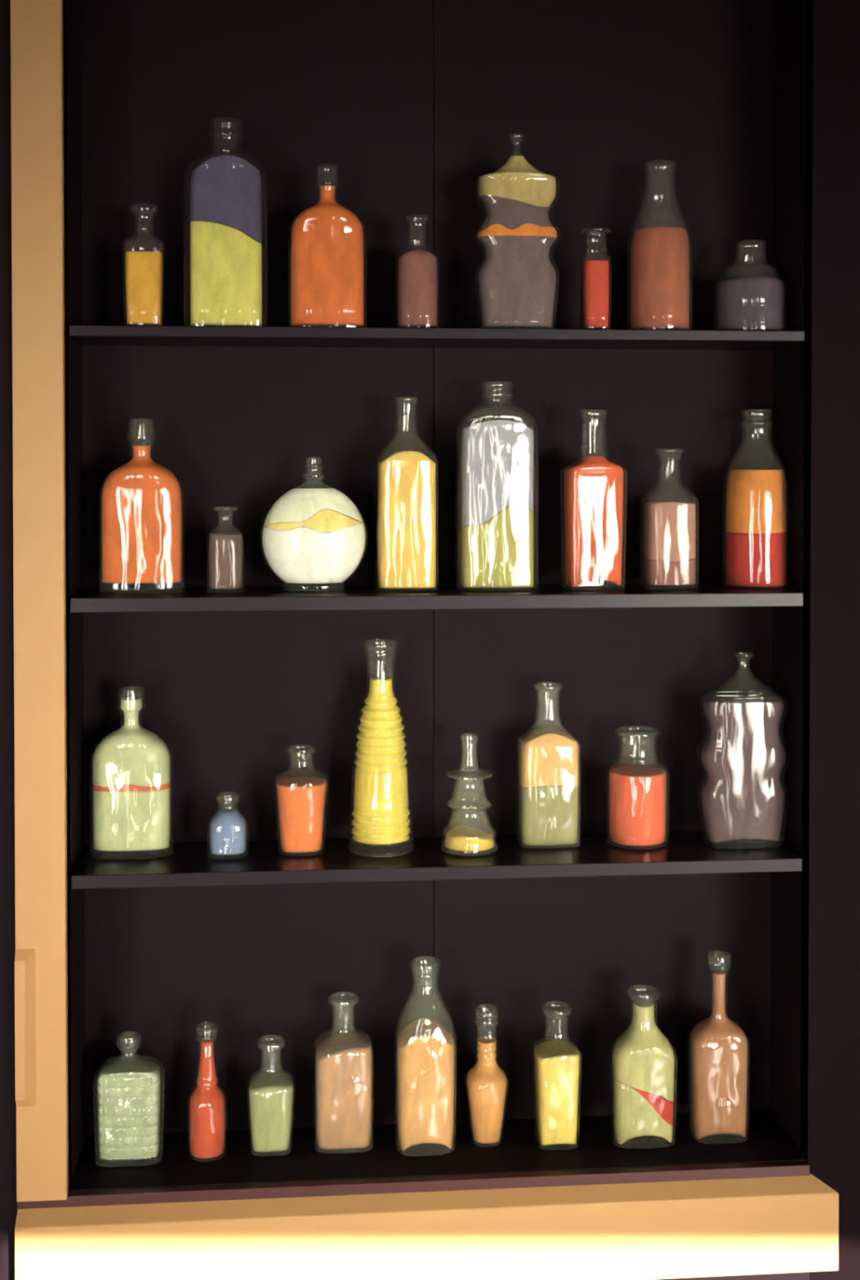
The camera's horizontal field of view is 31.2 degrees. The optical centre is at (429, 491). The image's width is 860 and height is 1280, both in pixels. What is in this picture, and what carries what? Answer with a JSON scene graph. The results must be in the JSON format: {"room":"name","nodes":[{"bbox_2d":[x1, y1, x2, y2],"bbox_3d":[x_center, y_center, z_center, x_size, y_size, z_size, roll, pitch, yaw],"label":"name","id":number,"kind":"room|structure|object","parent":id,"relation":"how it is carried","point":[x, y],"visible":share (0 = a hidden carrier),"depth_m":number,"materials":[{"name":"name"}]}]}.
{"room":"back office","nodes":[
{"label":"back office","id":0,"kind":"room"},
{"bbox_2d":[62,0,85,1186],"bbox_3d":[-0.488,0.071,2.049,0.030,1.660,0.165,0,1,-5],"label":"wall","id":1,"kind":"structure","parent":0,"point":[73,33],"depth_m":2.06,"materials":[{"name":"paint"}]},
{"bbox_2d":[0,0,808,1279],"bbox_3d":[-0.783,0.263,1.957,2.790,2.600,0.032,0,1,-5],"label":"wall","id":2,"kind":"structure","parent":0,"point":[8,1203],"depth_m":1.97,"materials":[{"name":"paint"}]},
{"bbox_2d":[14,948,35,1106],"bbox_3d":[-0.514,0.683,1.956,0.024,0.202,0.009,0,1,-5],"label":"trim","id":3,"kind":"structure","parent":2,"relation":"attached to","point":[24,959],"depth_m":1.95,"materials":[{"name":"paint"}]},
{"bbox_2d":[10,0,71,1201],"bbox_3d":[-0.498,0.074,1.973,0.063,1.664,0.044,0,1,-5],"label":"trim","id":4,"kind":"structure","parent":2,"relation":"attached to","point":[37,51],"depth_m":1.95,"materials":[{"name":"orange paint"}]},
{"bbox_2d":[17,1160,809,1208],"bbox_3d":[-0.010,0.910,2.022,1.040,0.014,0.015,0,1,-5],"label":"trim","id":5,"kind":"structure","parent":2,"relation":"attached to","point":[786,1168],"depth_m":2.02,"materials":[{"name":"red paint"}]},
{"bbox_2d":[14,1173,838,1279],"bbox_3d":[0.008,0.978,2.015,1.074,0.121,0.026,0,1,-5],"label":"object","id":6,"kind":"structure","parent":2,"relation":"attached to","point":[780,1224],"depth_m":2.01,"materials":[{"name":"orange paint"}]},
{"bbox_2d":[80,0,773,1136],"bbox_3d":[0.020,0.093,2.193,1.047,1.710,0.030,0,1,-5],"label":"wall","id":7,"kind":"structure","parent":0,"point":[348,84],"depth_m":2.17,"materials":[{"name":"paint"}]},
{"bbox_2d":[71,831,801,888],"bbox_3d":[0.012,0.500,2.100,0.962,0.018,0.162,0,1,-5],"label":"shelf","id":8,"kind":"object","parent":7,"relation":"attached to","point":[188,864],"visible":0.91,"depth_m":2.05,"materials":[{"name":"paint"}]},
{"bbox_2d":[88,685,173,859],"bbox_3d":[-0.402,0.378,2.077,0.113,0.227,0.066,0,1,-5],"label":"bottle","id":9,"kind":"object","parent":8,"relation":"on","point":[131,765],"visible":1,"depth_m":2.06,"materials":[{"name":"clear glass"}]},
{"bbox_2d":[206,791,248,860],"bbox_3d":[-0.272,0.449,2.075,0.057,0.084,0.057,0,1,-5],"label":"ink bottle","id":10,"kind":"object","parent":8,"relation":"on","point":[228,830],"visible":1,"depth_m":2.06,"materials":[{"name":"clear glass"}]},
{"bbox_2d":[272,744,328,857],"bbox_3d":[-0.175,0.419,2.095,0.076,0.143,0.073,0,1,-5],"label":"medicine bottle","id":11,"kind":"object","parent":8,"relation":"on","point":[300,800],"visible":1,"depth_m":2.07,"materials":[{"name":"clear glass"}]},
{"bbox_2d":[347,639,413,857],"bbox_3d":[-0.067,0.347,2.105,0.090,0.287,0.090,0,1,17],"label":"bottle","id":12,"kind":"object","parent":8,"relation":"on","point":[380,812],"visible":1,"depth_m":2.08,"materials":[{"name":"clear glass"}]},
{"bbox_2d":[440,734,497,856],"bbox_3d":[0.054,0.411,2.106,0.079,0.158,0.079,0,1,-5],"label":"bottle","id":13,"kind":"object","parent":8,"relation":"on","point":[460,837],"visible":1,"depth_m":2.09,"materials":[{"name":"clear glass"}]},
{"bbox_2d":[515,681,580,848],"bbox_3d":[0.164,0.378,2.141,0.086,0.223,0.069,0,1,-5],"label":"bottle","id":14,"kind":"object","parent":8,"relation":"on","point":[548,758],"visible":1,"depth_m":2.11,"materials":[{"name":"clear glass"}]},
{"bbox_2d":[604,725,669,849],"bbox_3d":[0.288,0.410,2.143,0.088,0.159,0.088,0,1,-5],"label":"jar","id":15,"kind":"object","parent":8,"relation":"on","point":[637,806],"visible":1,"depth_m":2.11,"materials":[{"name":"clear glass"}]},
{"bbox_2d":[696,651,790,848],"bbox_3d":[0.435,0.357,2.139,0.128,0.266,0.069,0,1,-5],"label":"bottle","id":16,"kind":"object","parent":8,"relation":"on","point":[742,754],"visible":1,"depth_m":2.12,"materials":[{"name":"clear glass"}]},
{"bbox_2d":[70,583,803,613],"bbox_3d":[0.012,0.144,2.094,0.962,0.019,0.162,0,1,-5],"label":"shelf","id":17,"kind":"object","parent":7,"relation":"attached to","point":[193,599],"visible":0.88,"depth_m":2.03,"materials":[{"name":"paint"}]},
{"bbox_2d":[98,418,184,594],"bbox_3d":[-0.383,0.019,2.047,0.112,0.231,0.067,0,1,-5],"label":"bottle","id":18,"kind":"object","parent":17,"relation":"on","point":[141,499],"visible":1,"depth_m":2.02,"materials":[{"name":"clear glass"}]},
{"bbox_2d":[206,506,244,593],"bbox_3d":[-0.272,0.077,2.055,0.050,0.114,0.050,0,1,-5],"label":"vial","id":19,"kind":"object","parent":17,"relation":"on","point":[225,549],"visible":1,"depth_m":2.04,"materials":[{"name":"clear glass"}]},
{"bbox_2d":[259,457,368,591],"bbox_3d":[-0.157,0.044,2.079,0.146,0.180,0.080,0,1,-5],"label":"bottle","id":20,"kind":"object","parent":17,"relation":"on","point":[307,538],"visible":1,"depth_m":2.05,"materials":[{"name":"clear glass"}]},
{"bbox_2d":[374,396,438,592],"bbox_3d":[-0.032,0.003,2.085,0.084,0.262,0.072,0,1,-5],"label":"bottle","id":21,"kind":"object","parent":17,"relation":"on","point":[407,482],"visible":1,"depth_m":2.06,"materials":[{"name":"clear glass"}]},
{"bbox_2d":[455,381,538,591],"bbox_3d":[0.091,-0.007,2.095,0.111,0.283,0.074,0,1,-5],"label":"bottle","id":22,"kind":"object","parent":17,"relation":"on","point":[497,535],"visible":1,"depth_m":2.07,"materials":[{"name":"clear glass"}]},
{"bbox_2d":[560,408,626,591],"bbox_3d":[0.223,0.011,2.099,0.086,0.245,0.058,0,1,-14],"label":"bottle","id":23,"kind":"object","parent":17,"relation":"on","point":[593,497],"visible":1,"depth_m":2.08,"materials":[{"name":"clear glass"}]},
{"bbox_2d":[640,449,698,590],"bbox_3d":[0.329,0.037,2.116,0.075,0.192,0.067,0,1,-5],"label":"medicine bottle","id":24,"kind":"object","parent":17,"relation":"on","point":[668,527],"visible":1,"depth_m":2.09,"materials":[{"name":"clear glass"}]},
{"bbox_2d":[721,408,790,589],"bbox_3d":[0.453,0.010,2.139,0.093,0.247,0.093,0,1,-5],"label":"milk bottle","id":25,"kind":"object","parent":17,"relation":"on","point":[756,502],"visible":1,"depth_m":2.10,"materials":[{"name":"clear glass"}]},
{"bbox_2d":[69,324,804,350],"bbox_3d":[0.012,-0.207,2.087,0.962,0.014,0.162,0,1,-5],"label":"shelf","id":26,"kind":"object","parent":7,"relation":"attached to","point":[87,335],"visible":1,"depth_m":2.03,"materials":[{"name":"paint"}]},
{"bbox_2d":[122,204,165,325],"bbox_3d":[-0.378,-0.296,2.041,0.055,0.165,0.055,0,1,-5],"label":"medicine bottle","id":27,"kind":"object","parent":26,"relation":"on","point":[144,270],"visible":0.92,"depth_m":2.02,"materials":[{"name":"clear glass"}]},
{"bbox_2d":[182,117,268,326],"bbox_3d":[-0.272,-0.354,2.055,0.112,0.280,0.069,0,1,-5],"label":"bottle","id":28,"kind":"object","parent":26,"relation":"on","point":[225,203],"visible":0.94,"depth_m":2.03,"materials":[{"name":"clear glass"}]},
{"bbox_2d":[287,163,366,327],"bbox_3d":[-0.137,-0.325,2.061,0.106,0.222,0.065,0,1,-5],"label":"bottle","id":29,"kind":"object","parent":26,"relation":"on","point":[327,249],"visible":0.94,"depth_m":2.04,"materials":[{"name":"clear glass"}]},
{"bbox_2d":[394,214,439,328],"bbox_3d":[-0.017,-0.292,2.076,0.060,0.156,0.060,0,1,-5],"label":"medicine bottle","id":30,"kind":"object","parent":26,"relation":"on","point":[416,271],"visible":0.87,"depth_m":2.05,"materials":[{"name":"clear glass"}]},
{"bbox_2d":[471,132,561,328],"bbox_3d":[0.118,-0.350,2.090,0.120,0.270,0.071,0,1,-5],"label":"bottle","id":31,"kind":"object","parent":26,"relation":"on","point":[516,277],"visible":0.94,"depth_m":2.06,"materials":[{"name":"clear glass"}]},
{"bbox_2d":[579,226,610,328],"bbox_3d":[0.225,-0.285,2.090,0.043,0.141,0.043,0,1,-5],"label":"vial","id":32,"kind":"object","parent":26,"relation":"on","point":[595,314],"visible":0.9,"depth_m":2.07,"materials":[{"name":"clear glass"}]},
{"bbox_2d":[626,160,692,329],"bbox_3d":[0.316,-0.334,2.119,0.090,0.237,0.090,0,1,-5],"label":"milk bottle","id":33,"kind":"object","parent":26,"relation":"on","point":[660,262],"visible":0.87,"depth_m":2.09,"materials":[{"name":"clear glass"}]},
{"bbox_2d":[712,240,787,330],"bbox_3d":[0.444,-0.281,2.135,0.102,0.130,0.097,0,1,-5],"label":"bottle","id":34,"kind":"object","parent":26,"relation":"on","point":[749,303],"visible":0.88,"depth_m":2.10,"materials":[{"name":"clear glass"}]},
{"bbox_2d":[69,1109,805,1191],"bbox_3d":[0.013,0.912,2.112,0.977,0.025,0.160,0,1,-5],"label":"shelf","id":35,"kind":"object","parent":7,"relation":"attached to","point":[518,1151],"depth_m":2.09,"materials":[{"name":"paint"}]},
{"bbox_2d":[92,1031,164,1167],"bbox_3d":[-0.405,0.815,2.075,0.094,0.170,0.058,0,1,-5],"label":"bottle","id":36,"kind":"object","parent":35,"relation":"on","point":[128,1091],"visible":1,"depth_m":2.06,"materials":[{"name":"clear glass"}]},
{"bbox_2d":[186,1021,226,1161],"bbox_3d":[-0.302,0.811,2.087,0.054,0.178,0.054,0,1,-5],"label":"beer bottle","id":37,"kind":"object","parent":35,"relation":"on","point":[206,1103],"visible":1,"depth_m":2.07,"materials":[{"name":"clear glass"}]},
{"bbox_2d":[246,1034,295,1156],"bbox_3d":[-0.217,0.825,2.108,0.066,0.150,0.063,0,1,-5],"label":"medicine bottle","id":38,"kind":"object","parent":35,"relation":"on","point":[270,1093],"visible":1,"depth_m":2.08,"materials":[{"name":"clear glass"}]},
{"bbox_2d":[313,991,373,1154],"bbox_3d":[-0.119,0.797,2.124,0.083,0.203,0.075,0,1,-5],"label":"medicine bottle","id":39,"kind":"object","parent":35,"relation":"on","point":[344,1061],"visible":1,"depth_m":2.09,"materials":[{"name":"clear glass"}]},
{"bbox_2d":[394,955,456,1156],"bbox_3d":[-0.006,0.771,2.116,0.085,0.256,0.077,0,1,-5],"label":"milk bottle","id":40,"kind":"object","parent":35,"relation":"on","point":[424,1049],"visible":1,"depth_m":2.09,"materials":[{"name":"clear glass"}]},
{"bbox_2d":[464,1003,508,1146],"bbox_3d":[0.078,0.806,2.128,0.061,0.187,0.061,0,1,-5],"label":"sauce bottle","id":41,"kind":"object","parent":35,"relation":"on","point":[486,1085],"visible":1,"depth_m":2.11,"materials":[{"name":"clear glass"}]},
{"bbox_2d":[531,1000,582,1150],"bbox_3d":[0.175,0.804,2.127,0.065,0.190,0.065,0,1,-5],"label":"medicine bottle","id":42,"kind":"object","parent":35,"relation":"on","point":[556,1063],"visible":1,"depth_m":2.10,"materials":[{"name":"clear glass"}]},
{"bbox_2d":[608,984,677,1148],"bbox_3d":[0.295,0.793,2.130,0.092,0.211,0.061,0,1,-5],"label":"bottle","id":43,"kind":"object","parent":35,"relation":"on","point":[643,1077],"visible":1,"depth_m":2.11,"materials":[{"name":"clear glass"}]},
{"bbox_2d":[687,950,749,1144],"bbox_3d":[0.402,0.771,2.145,0.083,0.256,0.058,0,1,-5],"label":"bottle","id":44,"kind":"object","parent":35,"relation":"on","point":[718,1059],"visible":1,"depth_m":2.12,"materials":[{"name":"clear glass"}]},
{"bbox_2d":[768,0,813,1160],"bbox_3d":[0.515,0.094,2.139,0.030,1.710,0.165,0,1,-5],"label":"wall","id":45,"kind":"structure","parent":0,"point":[788,136],"depth_m":2.14,"materials":[{"name":"paint"}]},
{"bbox_2d":[800,0,859,1279],"bbox_3d":[0.590,0.301,2.032,0.160,2.520,0.130,0,1,-5],"label":"wall","id":46,"kind":"structure","parent":0,"point":[832,1077],"depth_m":2.04,"materials":[{"name":"paint"}]}
]}

